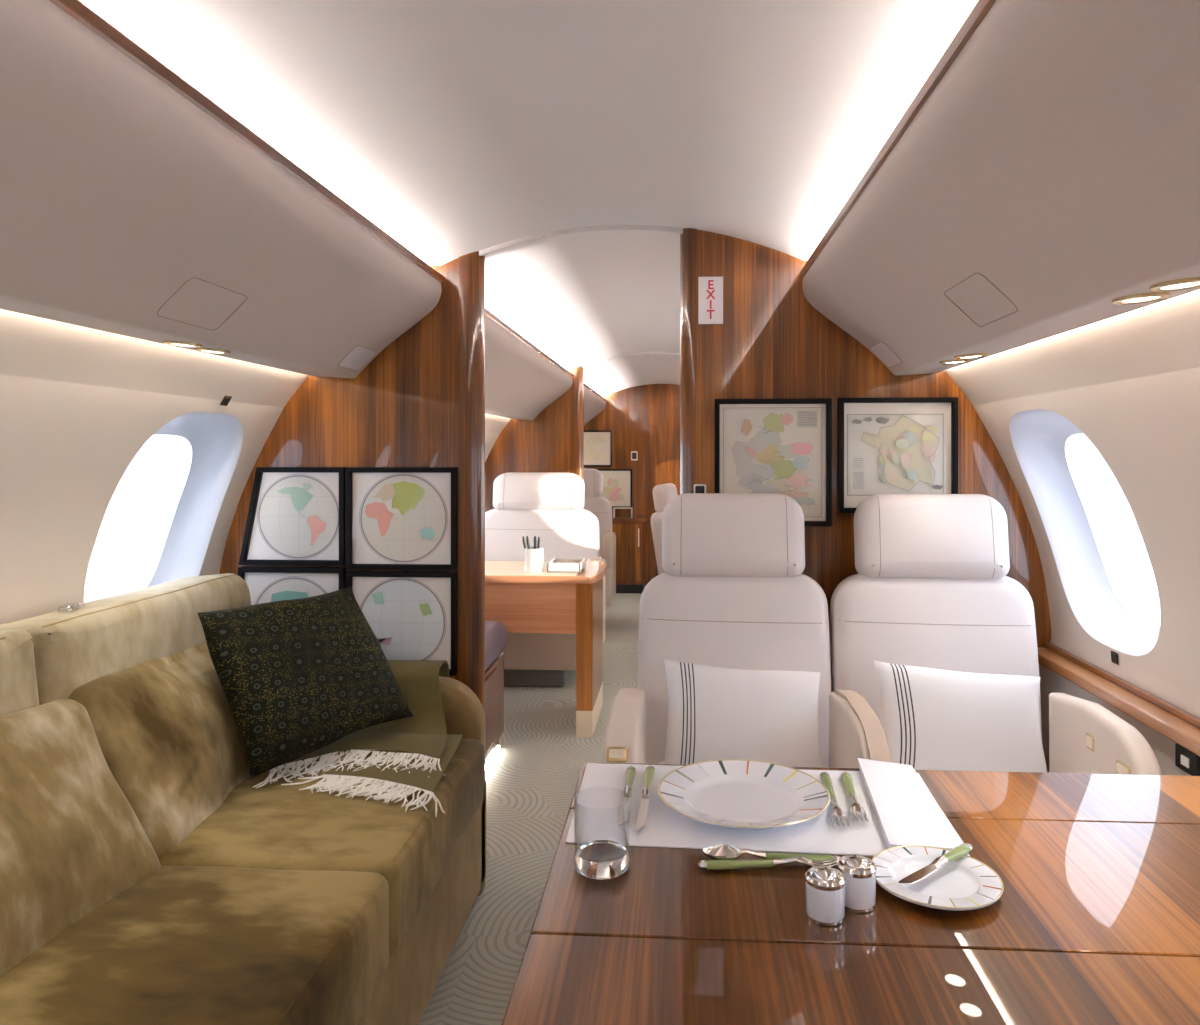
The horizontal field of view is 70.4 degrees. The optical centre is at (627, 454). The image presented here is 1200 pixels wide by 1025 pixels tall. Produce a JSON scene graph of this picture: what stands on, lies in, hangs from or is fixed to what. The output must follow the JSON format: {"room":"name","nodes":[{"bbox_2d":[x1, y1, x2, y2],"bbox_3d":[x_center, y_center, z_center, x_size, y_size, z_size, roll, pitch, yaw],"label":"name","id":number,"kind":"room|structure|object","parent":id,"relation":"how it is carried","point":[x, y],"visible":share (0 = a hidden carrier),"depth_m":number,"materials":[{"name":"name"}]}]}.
{"room":"aircraft cabin","nodes":[
{"label":"aircraft cabin","id":0,"kind":"room"},
{"bbox_2d":[0,309,510,623],"bbox_3d":[-1.059,0.450,3.070,0.293,1.560,10.000,0,0,4],"label":"wall","id":1,"kind":"structure","parent":0,"point":[78,404],"depth_m":1.78,"materials":[{"name":"beige plastic"}]},
{"bbox_2d":[84,412,242,602],"bbox_3d":[-1.206,0.178,2.193,0.291,0.575,0.500,0,0,4],"label":"window","id":2,"kind":"structure","parent":1,"relation":"in","point":[157,526],"depth_m":2.31,"materials":[{"name":"white glass"}]},
{"bbox_2d":[219,395,231,405],"bbox_3d":[-1.043,-0.142,2.198,0.022,0.028,0.034,0,0,4],"label":"sensor","id":3,"kind":"object","parent":1,"relation":"attached to","point":[225,400],"visible":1,"depth_m":2.19,"materials":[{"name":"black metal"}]},
{"bbox_2d":[222,397,230,404],"bbox_3d":[-1.043,-0.142,2.198,0.022,0.024,0.026,0,0,3],"label":"grille","id":4,"kind":"object","parent":3,"relation":"attached to","point":[225,400],"depth_m":2.19,"materials":[{"name":"black plastic"}]},
{"bbox_2d":[80,0,977,395],"bbox_3d":[0.009,-0.515,3.005,1.920,0.370,10.000,0,0,4],"label":"ceiling","id":5,"kind":"structure","parent":0,"point":[457,128],"depth_m":1.56,"materials":[{"name":"white"}]},
{"bbox_2d":[0,0,443,378],"bbox_3d":[-0.868,-0.376,0.287,0.388,0.302,4.428,0,0,4],"label":"bin","id":6,"kind":"object","parent":5,"relation":"attached to","point":[134,204],"visible":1,"depth_m":1.32,"materials":[{"name":"beige plastic"}]},
{"bbox_2d":[163,341,202,347],"bbox_3d":[-0.905,-0.226,1.728,0.072,0.013,0.072,0,0,-2],"label":"recessed light","id":7,"kind":"object","parent":6,"relation":"attached to","point":[172,343],"visible":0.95,"depth_m":1.71,"materials":[{"name":"gold metal"}]},
{"bbox_2d":[194,348,230,353],"bbox_3d":[-0.898,-0.226,1.838,0.072,0.013,0.072,0,0,-2],"label":"recessed light","id":8,"kind":"object","parent":6,"relation":"attached to","point":[205,350],"visible":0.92,"depth_m":1.82,"materials":[{"name":"gold metal"}]},
{"bbox_2d":[485,308,572,419],"bbox_3d":[-0.637,-0.376,4.061,0.388,0.302,2.948,0,0,4],"label":"bin","id":9,"kind":"object","parent":5,"relation":"attached to","point":[521,380],"visible":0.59,"depth_m":4.17,"materials":[{"name":"beige plastic"}]},
{"bbox_2d":[584,383,606,424],"bbox_3d":[-0.468,-0.376,6.825,0.388,0.302,2.408,0,0,4],"label":"bin","id":10,"kind":"object","parent":5,"relation":"attached to","point":[594,403],"visible":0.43,"depth_m":7.22,"materials":[{"name":"beige plastic"}]},
{"bbox_2d":[800,0,1199,374],"bbox_3d":[0.549,-0.376,0.201,0.388,0.302,4.428,0,0,4],"label":"bin","id":11,"kind":"object","parent":5,"relation":"attached to","point":[1044,173],"visible":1,"depth_m":1.12,"materials":[{"name":"beige plastic"}]},
{"bbox_2d":[939,359,970,364],"bbox_3d":[0.787,-0.226,2.046,0.072,0.013,0.072,0,0,-2],"label":"recessed light","id":12,"kind":"object","parent":11,"relation":"attached to","point":[953,361],"visible":0.9,"depth_m":2.03,"materials":[{"name":"gold metal"}]},
{"bbox_2d":[954,353,987,359],"bbox_3d":[0.781,-0.226,1.936,0.072,0.013,0.072,0,0,-2],"label":"recessed light","id":13,"kind":"object","parent":11,"relation":"attached to","point":[973,355],"visible":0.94,"depth_m":1.92,"materials":[{"name":"gold metal"}]},
{"bbox_2d":[1112,292,1169,304],"bbox_3d":[0.737,-0.226,1.222,0.072,0.013,0.072,0,0,-2],"label":"recessed light","id":14,"kind":"object","parent":11,"relation":"attached to","point":[1150,296],"visible":0.98,"depth_m":1.21,"materials":[{"name":"gold metal"}]},
{"bbox_2d":[1150,277,1199,291],"bbox_3d":[0.731,-0.226,1.123,0.072,0.013,0.072,0,0,-2],"label":"recessed light","id":15,"kind":"object","parent":11,"relation":"attached to","point":[1194,282],"visible":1,"depth_m":1.11,"materials":[{"name":"gold metal"}]},
{"bbox_2d":[418,593,641,1024],"bbox_3d":[0.009,1.260,3.005,2.500,0.060,10.200,0,0,4],"label":"floor","id":16,"kind":"structure","parent":0,"point":[532,778],"depth_m":2.90,"materials":[{"name":"carpet"}]},
{"bbox_2d":[0,574,485,1024],"bbox_3d":[-0.868,0.774,1.268,0.843,0.912,2.346,0,0,4],"label":"velvet sofa","id":17,"kind":"object","parent":16,"relation":"on","point":[145,877],"visible":0.76,"depth_m":1.54,"materials":[{"name":"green fabric"}]},
{"bbox_2d":[58,603,85,611],"bbox_3d":[-1.171,0.318,1.789,0.026,0.012,0.080,0,0,-11],"label":"belt buckle","id":18,"kind":"object","parent":17,"relation":"on","point":[68,607],"visible":1,"depth_m":1.76,"materials":[{"name":"silver metal"}]},
{"bbox_2d":[0,701,159,976],"bbox_3d":[-1.044,0.648,1.232,0.328,0.404,0.744,0,0,3],"label":"cushion","id":19,"kind":"object","parent":17,"relation":"on","point":[74,844],"depth_m":1.41,"materials":[{"name":"brown fabric"}]},
{"bbox_2d":[62,638,248,855],"bbox_3d":[-1.025,0.646,1.965,0.331,0.406,0.726,0,0,3],"label":"cushion","id":20,"kind":"object","parent":17,"relation":"on","point":[162,714],"depth_m":1.75,"materials":[{"name":"brown fabric"}]},
{"bbox_2d":[0,866,390,1024],"bbox_3d":[-0.755,0.849,1.218,0.607,0.201,0.742,0,0,3],"label":"seat cushion","id":21,"kind":"object","parent":17,"relation":"on","point":[160,945],"depth_m":1.31,"materials":[{"name":"brown fabric"}]},
{"bbox_2d":[198,587,412,780],"bbox_3d":[-0.784,0.541,2.093,0.222,0.366,0.487,0,0,32],"label":"throw pillow","id":22,"kind":"object","parent":17,"relation":"on","point":[303,674],"visible":1,"depth_m":2.01,"materials":[{"name":"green fabric"}]},
{"bbox_2d":[158,739,483,953],"bbox_3d":[-0.710,0.849,1.954,0.610,0.201,0.736,0,0,3],"label":"seat cushion","id":23,"kind":"object","parent":17,"relation":"on","point":[274,826],"depth_m":1.74,"materials":[{"name":"brown fabric"}]},
{"bbox_2d":[252,660,462,816],"bbox_3d":[-0.619,0.676,2.114,0.480,0.198,0.664,0,0,4],"label":"throw blanket","id":24,"kind":"object","parent":17,"relation":"on","point":[415,752],"visible":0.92,"depth_m":2.07,"materials":[{"name":"brown fabric"}]},
{"bbox_2d":[485,621,506,763],"bbox_3d":[-0.807,0.960,3.135,0.544,0.540,1.050,0,0,4],"label":"base cabinet","id":25,"kind":"object","parent":16,"relation":"on","point":[495,631],"visible":0.06,"depth_m":3.40,"materials":[{"name":"brown wood"}]},
{"bbox_2d":[485,746,499,770],"bbox_3d":[-0.566,1.214,3.100,0.010,0.008,0.880,0,0,4],"label":"light","id":26,"kind":"object","parent":25,"relation":"attached to","point":[497,747],"visible":0.36,"depth_m":3.40,"materials":[{"name":"beige"}]},
{"bbox_2d":[485,621,506,670],"bbox_3d":[-0.809,0.766,3.135,0.540,0.152,1.050,0,0,3],"label":"seat cushion","id":27,"kind":"object","parent":25,"relation":"on","point":[495,631],"depth_m":3.42,"materials":[{"name":"purple leather"}]},
{"bbox_2d":[485,472,604,686],"bbox_3d":[-0.550,0.667,4.731,0.838,1.127,0.677,0,0,4],"label":"seat","id":28,"kind":"object","parent":16,"relation":"on","point":[546,506],"visible":0.37,"depth_m":4.92,"materials":[{"name":"beige leather"}]},
{"bbox_2d":[485,560,605,736],"bbox_3d":[-0.529,0.878,3.990,0.845,0.704,0.540,0,0,4],"label":"writing desk","id":29,"kind":"object","parent":16,"relation":"on","point":[544,601],"visible":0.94,"depth_m":3.72,"materials":[{"name":"brown wood"}]},
{"bbox_2d":[525,547,542,571],"bbox_3d":[-0.425,0.473,3.843,0.084,0.105,0.084,0,0,4],"label":"pen cup","id":30,"kind":"object","parent":29,"relation":"on","point":[533,557],"visible":0.97,"depth_m":3.81,"materials":[{"name":"white ceramic"}]},
{"bbox_2d":[522,536,526,549],"bbox_3d":[-0.457,0.443,3.841,0.041,0.154,0.012,0,0,-10],"label":"pen","id":31,"kind":"object","parent":30,"relation":"in","point":[523,537],"visible":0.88,"depth_m":3.83,"materials":[{"name":"black plastic"}]},
{"bbox_2d":[526,537,529,548],"bbox_3d":[-0.442,0.444,3.821,0.012,0.151,0.035,0,0,42],"label":"pen","id":32,"kind":"object","parent":30,"relation":"in","point":[527,540],"visible":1,"depth_m":3.81,"materials":[{"name":"black plastic"}]},
{"bbox_2d":[534,536,536,548],"bbox_3d":[-0.417,0.442,3.823,0.012,0.152,0.023,0,0,-8],"label":"pen","id":33,"kind":"object","parent":30,"relation":"in","point":[535,538],"visible":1,"depth_m":3.81,"materials":[{"name":"black plastic"}]},
{"bbox_2d":[537,537,539,548],"bbox_3d":[-0.406,0.444,3.845,0.012,0.148,0.020,0,0,36],"label":"pen","id":34,"kind":"object","parent":30,"relation":"in","point":[538,542],"visible":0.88,"depth_m":3.84,"materials":[{"name":"black plastic"}]},
{"bbox_2d":[547,558,584,571],"bbox_3d":[-0.281,0.504,3.904,0.150,0.042,0.200,0,0,4],"label":"desk tray","id":35,"kind":"object","parent":29,"relation":"on","point":[556,564],"visible":1,"depth_m":3.81,"materials":[{"name":"white paint"}]},
{"bbox_2d":[584,469,615,606],"bbox_3d":[-0.432,0.667,6.217,0.678,1.127,0.677,0,0,4],"label":"seat","id":36,"kind":"object","parent":16,"relation":"on","point":[594,503],"visible":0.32,"depth_m":6.40,"materials":[{"name":"beige leather"}]},
{"bbox_2d":[612,514,648,593],"bbox_3d":[-0.195,0.895,7.767,0.750,0.670,0.498,0,0,4],"label":"credenza","id":37,"kind":"object","parent":16,"relation":"on","point":[630,532],"visible":0.34,"depth_m":7.53,"materials":[{"name":"brown wood"}]},
{"bbox_2d":[613,507,632,516],"bbox_3d":[-0.045,0.517,7.677,0.170,0.084,0.080,0,0,4],"label":"display stand","id":38,"kind":"object","parent":37,"relation":"on","point":[614,508],"visible":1,"depth_m":7.66,"materials":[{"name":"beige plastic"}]},
{"bbox_2d":[613,507,632,508],"bbox_3d":[-0.045,0.479,7.677,0.170,0.008,0.080,0,0,3],"label":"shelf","id":39,"kind":"object","parent":38,"relation":"attached to","point":[614,507],"depth_m":7.69,"materials":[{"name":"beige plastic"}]},
{"bbox_2d":[612,514,648,521],"bbox_3d":[-0.195,0.575,7.771,0.750,0.030,0.490,0,0,3],"label":"countertop","id":40,"kind":"structure","parent":37,"relation":"on","point":[618,517],"depth_m":7.52,"materials":[{"name":"brown wood"}]},
{"bbox_2d":[651,483,677,574],"bbox_3d":[0.540,0.720,6.142,0.677,1.020,0.679,0,0,14],"label":"seat","id":41,"kind":"object","parent":16,"relation":"on","point":[662,493],"visible":0.18,"depth_m":6.00,"materials":[{"name":"beige leather"}]},
{"bbox_2d":[602,493,890,767],"bbox_3d":[0.258,0.667,2.012,0.590,1.127,0.677,0,0,4],"label":"seat","id":42,"kind":"object","parent":16,"relation":"on","point":[733,592],"visible":0.42,"depth_m":2.21,"materials":[{"name":"white leather"}]},
{"bbox_2d":[664,659,822,767],"bbox_3d":[0.272,0.626,2.020,0.376,0.263,0.123,0,0,4],"label":"lumbar pillow","id":43,"kind":"object","parent":42,"relation":"on","point":[714,713],"visible":0.84,"depth_m":1.98,"materials":[{"name":"white fabric"}]},
{"bbox_2d":[502,763,1199,1024],"bbox_3d":[0.462,0.875,0.980,1.130,0.710,0.852,0,0,4],"label":"dining table","id":44,"kind":"object","parent":16,"relation":"on","point":[1095,920],"visible":0.84,"depth_m":0.93,"materials":[{"name":"brown wood"}]},
{"bbox_2d":[574,795,629,879],"bbox_3d":[-0.033,0.475,1.070,0.070,0.088,0.070,0,0,4],"label":"glass tumbler","id":45,"kind":"object","parent":44,"relation":"on","point":[597,859],"visible":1,"depth_m":1.06,"materials":[{"name":"clear glass"}]},
{"bbox_2d":[565,763,969,855],"bbox_3d":[0.193,0.519,1.260,0.544,0.002,0.309,0,0,4],"label":"placemat","id":46,"kind":"object","parent":44,"relation":"on","point":[600,796],"visible":0.53,"depth_m":1.18,"materials":[{"name":"white fabric"}]},
{"bbox_2d":[618,766,635,826],"bbox_3d":[-0.001,0.511,1.281,0.017,0.011,0.218,0,0,4],"label":"table knife","id":47,"kind":"object","parent":46,"relation":"on","point":[630,773],"visible":0.98,"depth_m":1.28,"materials":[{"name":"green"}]},
{"bbox_2d":[635,765,654,831],"bbox_3d":[0.026,0.511,1.273,0.017,0.011,0.238,0,0,5],"label":"table knife","id":48,"kind":"object","parent":46,"relation":"on","point":[649,772],"visible":1,"depth_m":1.26,"materials":[{"name":"silver metal"}]},
{"bbox_2d":[658,759,829,828],"bbox_3d":[0.170,0.506,1.258,0.252,0.023,0.252,0,0,4],"label":"dinner plate","id":49,"kind":"object","parent":46,"relation":"on","point":[733,793],"visible":1,"depth_m":1.27,"materials":[{"name":"white ceramic"}]},
{"bbox_2d":[820,772,849,826],"bbox_3d":[0.304,0.510,1.263,0.023,0.013,0.203,0,0,6],"label":"fork","id":50,"kind":"object","parent":46,"relation":"on","point":[836,811],"visible":0.96,"depth_m":1.23,"materials":[{"name":"silver metal"}]},
{"bbox_2d":[841,772,868,821],"bbox_3d":[0.336,0.510,1.271,0.023,0.013,0.188,0,0,8],"label":"fork","id":51,"kind":"object","parent":46,"relation":"on","point":[856,808],"visible":1,"depth_m":1.25,"materials":[{"name":"silver metal"}]},
{"bbox_2d":[858,758,967,854],"bbox_3d":[0.410,0.511,1.255,0.097,0.012,0.318,0,0,8],"label":"napkin","id":52,"kind":"object","parent":46,"relation":"on","point":[907,813],"visible":0.95,"depth_m":1.22,"materials":[{"name":"white fabric"}]},
{"bbox_2d":[698,856,836,869],"bbox_3d":[0.175,0.512,1.066,0.173,0.013,0.023,0,0,-1],"label":"fork","id":53,"kind":"object","parent":44,"relation":"on","point":[704,864],"visible":0.92,"depth_m":1.06,"materials":[{"name":"green plastic"}]},
{"bbox_2d":[703,845,839,863],"bbox_3d":[0.183,0.511,1.085,0.175,0.014,0.035,0,0,5],"label":"spoon","id":54,"kind":"object","parent":44,"relation":"on","point":[714,852],"visible":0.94,"depth_m":1.08,"materials":[{"name":"silver metal"}]},
{"bbox_2d":[703,845,765,859],"bbox_3d":[0.136,0.511,1.088,0.080,0.014,0.035,0,0,5],"label":"bowl","id":55,"kind":"object","parent":54,"relation":"on","point":[714,852],"depth_m":1.09,"materials":[{"name":"silver metal"}]},
{"bbox_2d":[805,866,844,925],"bbox_3d":[0.222,0.493,0.956,0.044,0.054,0.044,0,0,4],"label":"shaker","id":56,"kind":"object","parent":44,"relation":"on","point":[825,885],"visible":1,"depth_m":0.94,"materials":[{"name":"white ceramic"}]},
{"bbox_2d":[837,854,876,912],"bbox_3d":[0.265,0.493,0.984,0.044,0.054,0.044,0,0,4],"label":"shaker","id":57,"kind":"object","parent":44,"relation":"on","point":[859,872],"visible":0.88,"depth_m":0.97,"materials":[{"name":"white ceramic"}]},
{"bbox_2d":[872,845,1003,910],"bbox_3d":[0.370,0.512,1.025,0.152,0.014,0.152,0,0,4],"label":"bread plate","id":58,"kind":"object","parent":44,"relation":"on","point":[965,882],"visible":0.94,"depth_m":1.02,"materials":[{"name":"white ceramic"}]},
{"bbox_2d":[898,843,972,884],"bbox_3d":[0.376,0.498,1.035,0.153,0.011,0.017,0,0,-39],"label":"table knife","id":59,"kind":"object","parent":58,"relation":"on","point":[963,849],"visible":1,"depth_m":1.03,"materials":[{"name":"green metal"}]},
{"bbox_2d":[830,494,1162,774],"bbox_3d":[0.798,0.667,1.979,0.554,1.127,0.683,0,0,4],"label":"seat","id":60,"kind":"object","parent":16,"relation":"on","point":[932,589],"visible":0.44,"depth_m":2.18,"materials":[{"name":"white leather"}]},
{"bbox_2d":[874,660,1046,772],"bbox_3d":[0.776,0.626,1.987,0.387,0.272,0.125,0,0,4],"label":"lumbar pillow","id":61,"kind":"object","parent":60,"relation":"on","point":[930,719],"visible":0.79,"depth_m":1.95,"materials":[{"name":"white fabric"}]},
{"bbox_2d":[485,366,583,511],"bbox_3d":[-0.672,0.320,5.586,0.766,1.819,0.082,0,0,4],"label":"wall","id":62,"kind":"structure","parent":0,"point":[552,442],"depth_m":5.54,"materials":[{"name":"brown wood"}]},
{"bbox_2d":[582,352,679,366],"bbox_3d":[0.164,-0.614,5.535,1.000,0.116,0.050,0,0,4],"label":"trim","id":63,"kind":"structure","parent":62,"relation":"attached to","point":[636,353],"depth_m":5.53,"materials":[{"name":"white"}]},
{"bbox_2d":[584,384,679,585],"bbox_3d":[0.317,0.278,8.031,2.441,1.904,0.070,0,0,4],"label":"wall","id":64,"kind":"structure","parent":0,"point":[643,419],"depth_m":8.01,"materials":[{"name":"brown wood"}]},
{"bbox_2d":[584,430,611,466],"bbox_3d":[-0.347,-0.061,8.024,0.395,0.342,0.019,0,0,4],"label":"picture","id":65,"kind":"object","parent":64,"relation":"attached to","point":[597,443],"visible":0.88,"depth_m":8.02,"materials":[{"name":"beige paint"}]},
{"bbox_2d":[597,469,631,507],"bbox_3d":[-0.134,0.316,8.011,0.347,0.368,0.019,0,0,4],"label":"picture","id":66,"kind":"object","parent":64,"relation":"attached to","point":[617,483],"visible":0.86,"depth_m":8.01,"materials":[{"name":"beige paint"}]},
{"bbox_2d":[631,451,637,459],"bbox_3d":[0.060,0.008,8.005,0.060,0.085,0.006,0,0,4],"label":"wall switch","id":67,"kind":"object","parent":64,"relation":"attached to","point":[634,454],"visible":1,"depth_m":8.00,"materials":[{"name":"white paint"}]},
{"bbox_2d":[219,228,1050,714],"bbox_3d":[-0.021,0.284,2.501,2.441,1.891,0.082,0,0,4],"label":"wall","id":68,"kind":"structure","parent":0,"point":[771,342],"depth_m":2.45,"materials":[{"name":"brown wood"}]},
{"bbox_2d":[237,566,345,604],"bbox_3d":[-1.007,0.486,2.514,0.346,0.308,0.019,0,0,4],"label":"picture","id":69,"kind":"object","parent":68,"relation":"attached to","point":[265,584],"visible":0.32,"depth_m":2.52,"materials":[{"name":"white paper"}]},
{"bbox_2d":[239,467,344,565],"bbox_3d":[-0.993,0.181,2.513,0.317,0.290,0.019,0,0,4],"label":"picture","id":70,"kind":"object","parent":68,"relation":"attached to","point":[296,516],"visible":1,"depth_m":2.52,"materials":[{"name":"white paper"}]},
{"bbox_2d":[345,467,456,569],"bbox_3d":[-0.665,0.186,2.493,0.328,0.300,0.019,0,0,4],"label":"picture","id":71,"kind":"object","parent":68,"relation":"attached to","point":[397,518],"visible":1,"depth_m":2.50,"materials":[{"name":"white paper"}]},
{"bbox_2d":[345,571,456,675],"bbox_3d":[-0.665,0.492,2.493,0.328,0.300,0.019,0,0,4],"label":"picture","id":72,"kind":"object","parent":68,"relation":"attached to","point":[412,615],"visible":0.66,"depth_m":2.50,"materials":[{"name":"white paper"}]},
{"bbox_2d":[479,225,682,259],"bbox_3d":[-0.021,-0.613,2.506,1.000,0.118,0.060,0,0,4],"label":"trim","id":73,"kind":"structure","parent":68,"relation":"attached to","point":[608,230],"depth_m":2.50,"materials":[{"name":"white"}]},
{"bbox_2d":[694,484,705,492],"bbox_3d":[0.207,0.102,2.446,0.036,0.036,0.006,0,0,4],"label":"wall switch","id":74,"kind":"object","parent":68,"relation":"attached to","point":[698,488],"visible":0.54,"depth_m":2.44,"materials":[{"name":"white paint"}]},
{"bbox_2d":[698,277,722,323],"bbox_3d":[0.238,-0.445,2.444,0.071,0.136,0.006,0,0,4],"label":"exit sign","id":75,"kind":"object","parent":68,"relation":"attached to","point":[710,289],"visible":1,"depth_m":2.44,"materials":[{"name":"white plastic"}]},
{"bbox_2d":[714,398,831,525],"bbox_3d":[0.413,0.021,2.426,0.330,0.362,0.021,0,0,4],"label":"picture","id":76,"kind":"object","parent":68,"relation":"attached to","point":[770,446],"visible":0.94,"depth_m":2.43,"materials":[{"name":"paper"}]},
{"bbox_2d":[838,397,957,512],"bbox_3d":[0.763,0.001,2.404,0.329,0.326,0.021,0,0,4],"label":"picture","id":77,"kind":"object","parent":68,"relation":"attached to","point":[896,445],"visible":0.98,"depth_m":2.41,"materials":[{"name":"beige paper"}]},
{"bbox_2d":[945,290,1199,775],"bbox_3d":[1.078,0.450,2.940,0.293,1.560,10.000,0,0,4],"label":"wall","id":78,"kind":"structure","parent":0,"point":[1129,381],"depth_m":1.73,"materials":[{"name":"beige plastic"}]},
{"bbox_2d":[1009,409,1159,655],"bbox_3d":[1.117,0.178,2.051,0.291,0.575,0.500,0,0,4],"label":"window","id":79,"kind":"structure","parent":78,"relation":"in","point":[1105,570],"depth_m":2.19,"materials":[{"name":"white glass"}]},
{"bbox_2d":[1111,650,1119,665],"bbox_3d":[1.168,0.485,2.033,0.014,0.028,0.034,0,0,4],"label":"sensor","id":80,"kind":"object","parent":78,"relation":"attached to","point":[1115,657],"visible":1,"depth_m":2.03,"materials":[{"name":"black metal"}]},
{"bbox_2d":[1111,653,1117,662],"bbox_3d":[1.168,0.485,2.033,0.014,0.021,0.026,0,0,3],"label":"grille","id":81,"kind":"object","parent":80,"relation":"attached to","point":[1114,656],"depth_m":2.03,"materials":[{"name":"black plastic"}]},
{"bbox_2d":[1037,642,1199,755],"bbox_3d":[1.020,0.547,0.176,0.066,0.042,4.435,0,0,4],"label":"trim","id":82,"kind":"structure","parent":78,"relation":"attached to","point":[1178,725],"depth_m":1.90,"materials":[{"name":"brown wood"}]},
{"bbox_2d":[1175,743,1199,775],"bbox_3d":[1.092,0.596,1.656,0.015,0.044,0.070,0,0,4],"label":"power socket","id":83,"kind":"object","parent":78,"relation":"attached to","point":[1186,760],"visible":0.88,"depth_m":1.65,"materials":[{"name":"black plastic"}]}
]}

